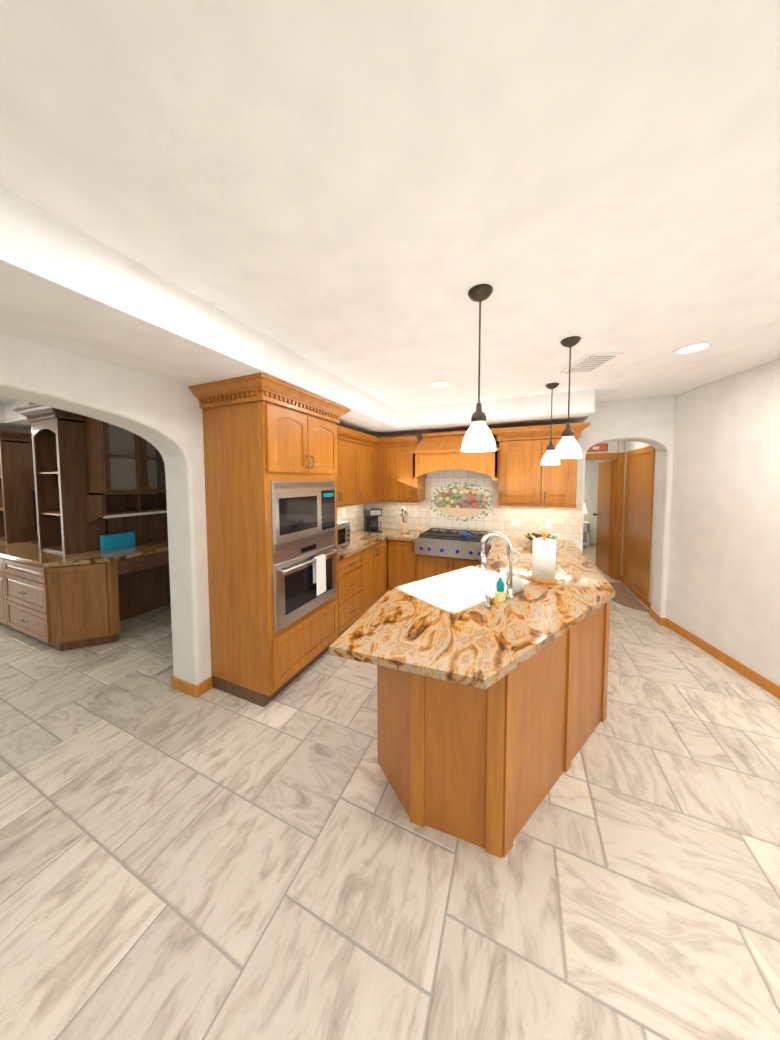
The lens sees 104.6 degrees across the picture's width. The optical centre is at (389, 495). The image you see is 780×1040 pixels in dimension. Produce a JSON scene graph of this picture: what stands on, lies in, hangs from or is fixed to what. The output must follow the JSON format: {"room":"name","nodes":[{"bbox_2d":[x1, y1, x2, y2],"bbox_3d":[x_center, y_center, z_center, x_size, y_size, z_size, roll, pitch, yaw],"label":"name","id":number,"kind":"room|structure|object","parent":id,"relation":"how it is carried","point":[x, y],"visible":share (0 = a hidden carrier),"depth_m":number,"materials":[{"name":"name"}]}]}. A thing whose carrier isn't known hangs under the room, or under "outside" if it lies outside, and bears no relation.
{"room":"kitchen","nodes":[
{"label":"kitchen","id":0,"kind":"room"},
{"bbox_2d":[0,577,779,1039],"bbox_3d":[-1.518,1.537,2.795,12.184,0.004,8.526,1,3,23],"label":"floor","id":1,"kind":"structure","parent":0,"point":[76,919],"depth_m":1.29,"materials":[{"name":"tile"}]},
{"bbox_2d":[0,404,170,650],"bbox_3d":[-3.810,0.246,4.048,2.741,2.458,1.883,1,3,23],"label":"desk unit","id":2,"kind":"object","parent":1,"relation":"on","point":[73,575],"visible":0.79,"depth_m":3.29,"materials":[{"name":"brown wood"}]},
{"bbox_2d":[197,377,344,706],"bbox_3d":[-0.969,0.354,2.674,0.651,2.368,0.910,1,3,23],"label":"tall cabinet","id":3,"kind":"object","parent":1,"relation":"on","point":[273,470],"depth_m":2.30,"materials":[{"name":"brown wood"}]},
{"bbox_2d":[341,561,364,616],"bbox_3d":[-0.688,1.064,3.400,0.619,0.875,0.575,1,3,23],"label":"base cabinet","id":4,"kind":"object","parent":1,"relation":"on","point":[352,574],"depth_m":3.27,"materials":[{"name":"brown wood"}]},
{"bbox_2d":[341,529,412,564],"bbox_3d":[-0.249,0.579,3.868,1.034,0.038,1.824,1,3,23],"label":"countertop","id":5,"kind":"structure","parent":4,"relation":"on","point":[365,548],"depth_m":3.86,"materials":[{"name":"brown stone"}]},
{"bbox_2d":[337,520,349,548],"bbox_3d":[-0.697,0.447,3.346,0.387,0.280,0.500,1,3,23],"label":"toaster oven","id":6,"kind":"object","parent":5,"relation":"on","point":[343,533],"visible":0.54,"depth_m":3.36,"materials":[{"name":"silver metal"}]},
{"bbox_2d":[364,508,381,532],"bbox_3d":[-0.244,0.360,4.432,0.221,0.340,0.222,-2,3,-27],"label":"coffee maker","id":7,"kind":"object","parent":5,"relation":"on","point":[371,521],"visible":1,"depth_m":4.36,"materials":[{"name":"black plastic"}]},
{"bbox_2d":[401,508,408,532],"bbox_3d":[0.212,0.360,4.327,0.120,0.350,0.125,1,3,23],"label":"utensil crock","id":8,"kind":"object","parent":5,"relation":"on","point":[404,527],"visible":1,"depth_m":4.29,"materials":[{"name":"beige ceramic"}]},
{"bbox_2d":[365,557,388,600],"bbox_3d":[-0.426,1.037,3.916,0.693,0.875,0.702,1,3,23],"label":"base cabinet","id":9,"kind":"object","parent":1,"relation":"on","point":[375,575],"depth_m":3.79,"materials":[{"name":"brown wood"}]},
{"bbox_2d":[381,529,492,580],"bbox_3d":[0.675,0.996,4.113,1.337,0.930,0.688,1,3,23],"label":"base cabinet","id":10,"kind":"object","parent":1,"relation":"on","point":[411,554],"depth_m":4.01,"materials":[{"name":"brown wood"}]},
{"bbox_2d":[413,537,432,540],"bbox_3d":[0.736,0.564,3.694,0.914,0.035,0.032,1,3,23],"label":"countertop","id":11,"kind":"structure","parent":10,"relation":"on","point":[414,538],"depth_m":3.83,"materials":[{"name":"beige stone"}]},
{"bbox_2d":[421,529,488,540],"bbox_3d":[0.871,0.530,4.006,0.850,0.012,0.590,1,3,23],"label":"cooktop","id":12,"kind":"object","parent":10,"relation":"on","point":[432,533],"depth_m":3.90,"materials":[{"name":"black metal"}]},
{"bbox_2d":[341,535,614,857],"bbox_3d":[1.011,1.073,2.701,1.417,0.919,3.018,1,3,23],"label":"kitchen island","id":13,"kind":"object","parent":1,"relation":"on","point":[489,720],"depth_m":1.55,"materials":[{"name":"brown wood"}]},
{"bbox_2d":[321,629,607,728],"bbox_3d":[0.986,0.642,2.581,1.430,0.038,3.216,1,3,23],"label":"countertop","id":14,"kind":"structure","parent":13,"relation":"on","point":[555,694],"depth_m":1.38,"materials":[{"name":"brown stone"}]},
{"bbox_2d":[481,590,490,607],"bbox_3d":[0.574,0.617,1.805,0.061,0.092,0.045,1,3,23],"label":"soap pump","id":15,"kind":"object","parent":14,"relation":"on","point":[487,604],"visible":0.98,"depth_m":1.79,"materials":[{"name":"silver metal"}]},
{"bbox_2d":[480,530,513,598],"bbox_3d":[0.702,0.443,1.993,0.227,0.420,0.165,1,3,23],"label":"faucet","id":16,"kind":"object","parent":14,"relation":"on","point":[509,577],"visible":1,"depth_m":1.93,"materials":[{"name":"silver metal"}]},
{"bbox_2d":[495,574,505,602],"bbox_3d":[0.690,0.573,1.886,0.063,0.171,0.076,1,3,23],"label":"soap bottle","id":17,"kind":"object","parent":14,"relation":"on","point":[500,594],"visible":1,"depth_m":1.87,"materials":[{"name":"teal"}]},
{"bbox_2d":[512,576,523,594],"bbox_3d":[0.848,0.593,2.020,0.097,0.115,0.149,1,3,23],"label":"dish","id":18,"kind":"object","parent":14,"relation":"on","point":[517,585],"visible":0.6,"depth_m":1.98,"materials":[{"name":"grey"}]},
{"bbox_2d":[523,533,557,540],"bbox_3d":[1.788,0.522,3.594,0.380,0.092,0.380,1,3,23],"label":"fruit bowl","id":19,"kind":"object","parent":14,"relation":"on","point":[530,536],"visible":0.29,"depth_m":3.70,"materials":[{"name":"multicoloured"}]},
{"bbox_2d":[530,532,556,584],"bbox_3d":[1.140,0.453,2.234,0.176,0.372,0.176,1,3,23],"label":"paper towel holder","id":20,"kind":"object","parent":14,"relation":"on","point":[543,560],"visible":1,"depth_m":2.17,"materials":[{"name":"white paper"}]},
{"bbox_2d":[609,582,648,611],"bbox_3d":[3.319,1.434,4.410,0.400,0.009,1.160,1,3,23],"label":"rug","id":21,"kind":"object","parent":1,"relation":"on","point":[625,596],"visible":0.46,"depth_m":4.22,"materials":[{"name":"brown fabric"}]},
{"bbox_2d":[0,333,779,685],"bbox_3d":[-0.933,0.009,4.205,12.100,2.900,11.500,1,3,23],"label":"wall","id":22,"kind":"structure","parent":0,"point":[714,571],"depth_m":2.52,"materials":[{"name":"paint"}]},
{"bbox_2d":[170,676,202,697],"bbox_3d":[-1.623,1.511,2.392,0.315,0.090,0.035,1,3,23],"label":"baseboard","id":23,"kind":"structure","parent":22,"relation":"attached to","point":[190,689],"depth_m":2.36,"materials":[{"name":"brown wood"}]},
{"bbox_2d":[341,426,356,504],"bbox_3d":[-0.740,-0.337,3.558,0.349,0.896,0.960,1,3,23],"label":"upper cabinet","id":24,"kind":"object","parent":22,"relation":"attached to","point":[348,436],"depth_m":3.67,"materials":[{"name":"brown wood"}]},
{"bbox_2d":[337,503,368,531],"bbox_3d":[-0.726,0.320,4.045,0.015,0.462,1.797,1,3,23],"label":"backsplash","id":25,"kind":"structure","parent":22,"relation":"attached to","point":[354,514],"depth_m":4.49,"materials":[{"name":"tile"}]},
{"bbox_2d":[357,433,376,504],"bbox_3d":[-0.466,-0.370,4.194,0.349,0.896,0.655,1,3,23],"label":"upper cabinet","id":26,"kind":"object","parent":22,"relation":"attached to","point":[366,445],"depth_m":4.09,"materials":[{"name":"brown wood"}]},
{"bbox_2d":[377,437,424,500],"bbox_3d":[0.159,-0.384,4.448,0.640,0.896,0.349,1,3,23],"label":"upper cabinet","id":27,"kind":"object","parent":22,"relation":"attached to","point":[400,471],"depth_m":4.28,"materials":[{"name":"brown wood"}]},
{"bbox_2d":[413,428,500,456],"bbox_3d":[0.893,-0.708,4.001,1.050,0.255,0.558,1,3,23],"label":"range hood","id":28,"kind":"object","parent":22,"relation":"attached to","point":[442,444],"depth_m":3.88,"materials":[{"name":"brown wood"}]},
{"bbox_2d":[369,469,581,540],"bbox_3d":[0.994,0.062,4.295,2.969,0.944,0.015,1,3,23],"label":"backsplash","id":29,"kind":"structure","parent":22,"relation":"attached to","point":[566,523],"depth_m":4.09,"materials":[{"name":"tile"}]},
{"bbox_2d":[431,478,492,529],"bbox_3d":[1.002,0.105,4.290,0.870,0.710,0.004,1,3,23],"label":"tile mural","id":30,"kind":"object","parent":29,"relation":"attached to","point":[461,502],"depth_m":4.28},
{"bbox_2d":[511,520,520,525],"bbox_3d":[1.677,0.363,4.012,0.120,0.080,0.005,1,3,23],"label":"electrical outlet plate","id":31,"kind":"object","parent":29,"relation":"attached to","point":[515,522],"visible":1,"depth_m":4.01,"materials":[{"name":"white plastic"}]},
{"bbox_2d":[546,520,551,528],"bbox_3d":[2.031,0.365,3.860,0.070,0.110,0.005,1,3,23],"label":"electrical outlet plate","id":32,"kind":"object","parent":29,"relation":"attached to","point":[548,523],"visible":1,"depth_m":3.85,"materials":[{"name":"white plastic"}]},
{"bbox_2d":[497,425,544,504],"bbox_3d":[1.632,-0.364,3.804,0.475,0.913,0.369,1,3,23],"label":"upper cabinet","id":33,"kind":"object","parent":22,"relation":"attached to","point":[521,453],"depth_m":3.62,"materials":[{"name":"brown wood"}]},
{"bbox_2d":[541,423,580,504],"bbox_3d":[1.990,-0.357,3.650,0.425,0.913,0.369,1,3,23],"label":"upper cabinet","id":34,"kind":"object","parent":22,"relation":"attached to","point":[558,482],"depth_m":3.47,"materials":[{"name":"brown wood"}]},
{"bbox_2d":[587,443,607,451],"bbox_3d":[3.474,-0.808,5.089,0.330,0.130,0.015,1,3,23],"label":"sign","id":35,"kind":"object","parent":22,"relation":"attached to","point":[599,447],"visible":0.74,"depth_m":5.07,"materials":[{"name":"red metal"}]},
{"bbox_2d":[585,452,624,579],"bbox_3d":[3.449,0.338,5.246,0.930,2.115,0.177,1,3,23],"label":"door frame","id":36,"kind":"structure","parent":22,"relation":"attached to","point":[610,484],"depth_m":5.18,"materials":[{"name":"brown wood"}]},
{"bbox_2d":[621,446,654,606],"bbox_3d":[3.575,0.382,4.376,0.018,2.115,1.070,1,3,23],"label":"door","id":37,"kind":"structure","parent":22,"relation":"attached to","point":[638,506],"depth_m":4.30,"materials":[{"name":"brown wood"}]},
{"bbox_2d":[661,618,779,698],"bbox_3d":[2.630,1.607,0.297,1.588,0.090,6.216,1,3,23],"label":"baseboard","id":38,"kind":"structure","parent":22,"relation":"attached to","point":[761,681],"depth_m":2.72,"materials":[{"name":"brown wood"}]},
{"bbox_2d":[0,0,779,435],"bbox_3d":[-0.936,-1.149,4.145,12.100,0.480,11.500,1,3,23],"label":"ceiling","id":39,"kind":"structure","parent":0,"point":[348,204],"depth_m":0.98,"materials":[{"name":"paint"}]},
{"bbox_2d":[5,404,18,418],"bbox_3d":[-4.466,-0.990,3.562,0.320,0.140,0.013,1,3,23],"label":"ceiling vent","id":40,"kind":"object","parent":39,"relation":"in","point":[10,413],"visible":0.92,"depth_m":3.56,"materials":[{"name":"white metal"}]},
{"bbox_2d":[429,380,450,387],"bbox_3d":[0.483,-1.075,2.917,0.210,0.009,0.210,1,3,23],"label":"recessed light","id":41,"kind":"object","parent":39,"relation":"in","point":[439,384],"visible":0.98,"depth_m":2.92,"materials":[{"name":"white"}]},
{"bbox_2d":[461,284,495,451],"bbox_3d":[0.446,-0.617,1.507,0.172,0.779,0.172,1,3,23],"label":"pendant light","id":42,"kind":"object","parent":39,"relation":"hanging from","point":[478,437],"visible":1,"depth_m":1.48,"materials":[{"name":"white glass"}]},
{"bbox_2d":[541,383,559,464],"bbox_3d":[1.585,-0.694,2.964,0.172,0.779,0.172,1,3,23],"label":"pendant light","id":43,"kind":"object","parent":39,"relation":"hanging from","point":[547,459],"visible":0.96,"depth_m":2.94,"materials":[{"name":"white glass"}]},
{"bbox_2d":[553,336,581,458],"bbox_3d":[1.204,-0.645,2.029,0.172,0.779,0.172,1,3,23],"label":"pendant light","id":44,"kind":"object","parent":39,"relation":"hanging from","point":[568,447],"visible":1,"depth_m":2.00,"materials":[{"name":"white glass"}]},
{"bbox_2d":[560,352,623,373],"bbox_3d":[1.592,-1.050,2.408,0.260,0.011,0.400,0,3,3],"label":"ceiling vent","id":45,"kind":"object","parent":39,"relation":"in","point":[589,362],"visible":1,"depth_m":2.37,"materials":[{"name":"white metal"}]},
{"bbox_2d":[672,341,713,354],"bbox_3d":[2.137,-1.038,2.131,0.210,0.009,0.210,1,3,23],"label":"recessed light","id":46,"kind":"object","parent":39,"relation":"in","point":[693,348],"visible":1,"depth_m":2.12,"materials":[{"name":"white"}]},
{"bbox_2d":[583,545,610,577],"bbox_3d":[3.997,1.349,6.746,5.000,0.060,3.070,1,3,23],"label":"floor carpet","id":47,"kind":"object","parent":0,"point":[590,553],"depth_m":6.66,"materials":[{"name":"beige carpet"}]},
{"bbox_2d":[583,521,589,548],"bbox_3d":[4.636,0.960,7.557,0.540,0.630,0.460,1,3,23],"label":"nightstand","id":48,"kind":"object","parent":47,"relation":"on","point":[585,527],"visible":0.31,"depth_m":7.29,"materials":[{"name":"white wood"}]}
]}

